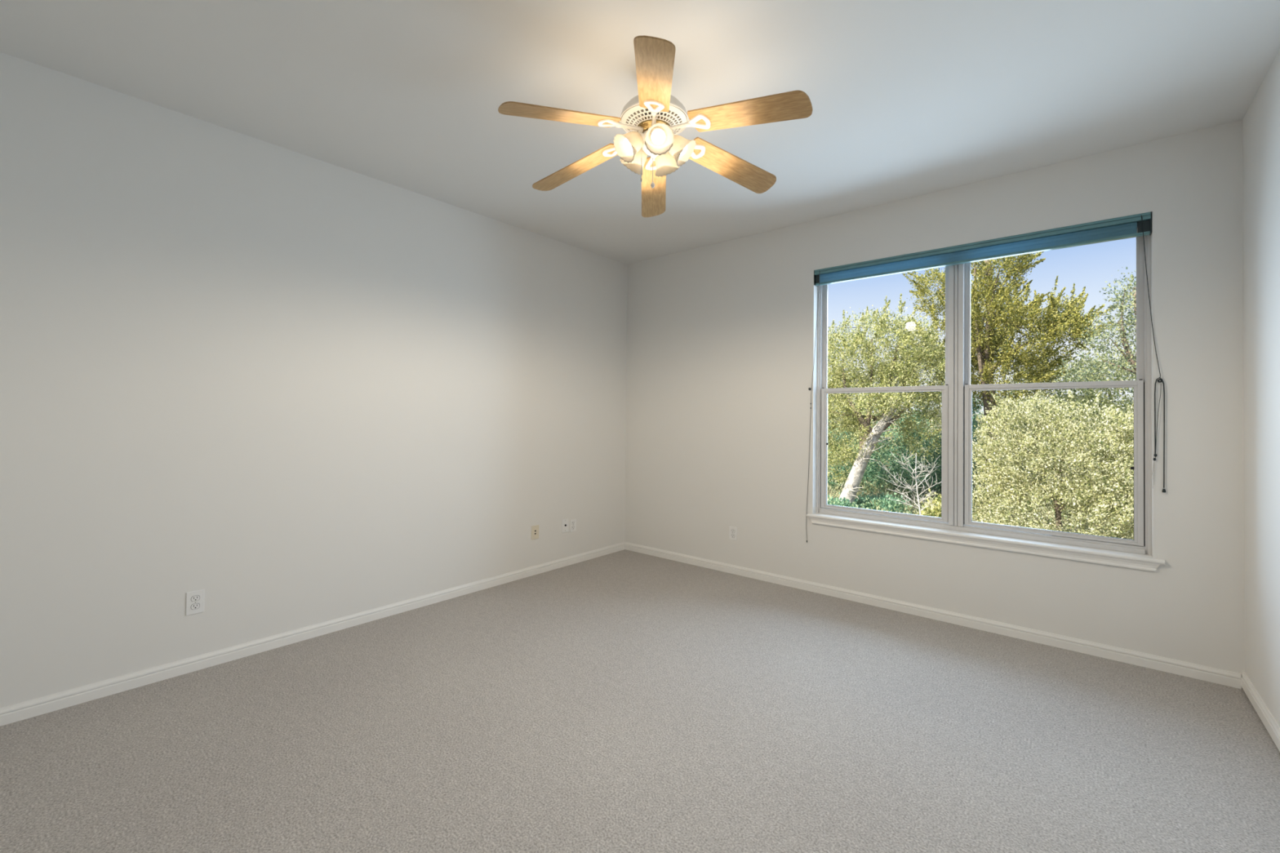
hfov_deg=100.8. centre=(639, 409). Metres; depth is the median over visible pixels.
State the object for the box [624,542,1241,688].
baseboard
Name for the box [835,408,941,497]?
bush
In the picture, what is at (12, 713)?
baseboard
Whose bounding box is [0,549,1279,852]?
floor
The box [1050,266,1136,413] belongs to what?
tree
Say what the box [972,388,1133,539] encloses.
bush
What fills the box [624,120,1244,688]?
wall
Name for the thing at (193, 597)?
receptacle
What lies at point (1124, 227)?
roller shade
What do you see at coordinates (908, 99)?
ceiling
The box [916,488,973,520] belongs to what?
bush
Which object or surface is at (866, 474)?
bush
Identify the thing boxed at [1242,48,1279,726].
wall
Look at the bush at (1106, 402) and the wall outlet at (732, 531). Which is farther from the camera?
the bush at (1106, 402)
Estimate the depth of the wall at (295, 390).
2.81 m
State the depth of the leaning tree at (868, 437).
12.38 m
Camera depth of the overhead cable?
26.61 m
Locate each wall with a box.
[0,51,627,707]
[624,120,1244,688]
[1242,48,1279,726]
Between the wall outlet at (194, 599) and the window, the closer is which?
the wall outlet at (194, 599)
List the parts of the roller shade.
lift cord, rail, lift cord, slack cord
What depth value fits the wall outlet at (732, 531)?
4.32 m
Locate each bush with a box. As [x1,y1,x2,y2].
[826,491,866,508]
[827,377,850,488]
[827,393,923,475]
[827,430,893,493]
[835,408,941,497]
[853,489,912,514]
[884,380,1002,502]
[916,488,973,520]
[937,382,1053,497]
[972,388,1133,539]
[976,360,1127,487]
[1035,346,1136,488]
[1077,395,1133,518]
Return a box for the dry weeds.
[826,472,1133,539]
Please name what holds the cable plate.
attached to the wall at (295, 390)
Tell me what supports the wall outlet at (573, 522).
attached to the wall at (295, 390)
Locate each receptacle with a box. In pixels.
[191,595,199,601]
[191,603,199,609]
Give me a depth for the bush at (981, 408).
14.10 m
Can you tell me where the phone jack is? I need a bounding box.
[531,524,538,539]
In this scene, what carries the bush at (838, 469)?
on the ground
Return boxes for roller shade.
[805,211,1165,542]
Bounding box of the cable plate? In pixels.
[561,518,568,533]
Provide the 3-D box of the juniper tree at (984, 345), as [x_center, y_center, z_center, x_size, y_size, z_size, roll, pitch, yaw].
[8.298,-1.155,12.698,4.925,7.313,2.976,0,-1,40]
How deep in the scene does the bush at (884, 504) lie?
12.30 m
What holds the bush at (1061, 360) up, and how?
on the ground
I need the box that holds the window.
[806,223,1164,571]
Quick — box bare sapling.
[877,453,941,515]
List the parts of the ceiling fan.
blade, blade, bulb, lamp shade, lamp shade, vent plate, blade, blade, bulb, lamp shade, lamp shade, lamp shade, bulb, blade, blade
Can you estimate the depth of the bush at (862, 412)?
17.48 m
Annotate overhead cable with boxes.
[827,324,1132,328]
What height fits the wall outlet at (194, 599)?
0.113 m
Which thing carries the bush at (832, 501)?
on the ground
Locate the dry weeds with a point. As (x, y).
(886, 486)
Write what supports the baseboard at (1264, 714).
attached to the wall at (1261, 120)
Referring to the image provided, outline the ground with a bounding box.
[826,412,1133,538]
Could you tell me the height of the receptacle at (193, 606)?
0.027 m
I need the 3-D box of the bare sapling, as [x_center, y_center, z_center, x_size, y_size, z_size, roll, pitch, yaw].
[4.876,1.621,9.468,1.148,1.840,0.592,0,-1,40]
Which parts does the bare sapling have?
stem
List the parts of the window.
sash, sash, sill, sash, sash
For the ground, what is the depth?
14.96 m
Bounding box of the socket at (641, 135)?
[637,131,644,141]
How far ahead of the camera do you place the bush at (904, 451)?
14.27 m
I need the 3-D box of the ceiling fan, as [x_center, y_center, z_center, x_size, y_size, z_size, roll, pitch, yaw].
[0.060,-1.190,2.275,1.310,0.481,1.249,0,-1,40]
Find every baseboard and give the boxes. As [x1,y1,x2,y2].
[0,542,625,726]
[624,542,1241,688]
[1240,671,1279,751]
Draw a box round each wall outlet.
[186,589,204,615]
[569,519,576,532]
[728,526,737,540]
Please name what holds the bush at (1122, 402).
on the ground
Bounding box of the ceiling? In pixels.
[0,0,1279,264]
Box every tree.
[827,293,945,503]
[893,251,1124,513]
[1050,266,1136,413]
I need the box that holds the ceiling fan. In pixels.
[497,35,812,217]

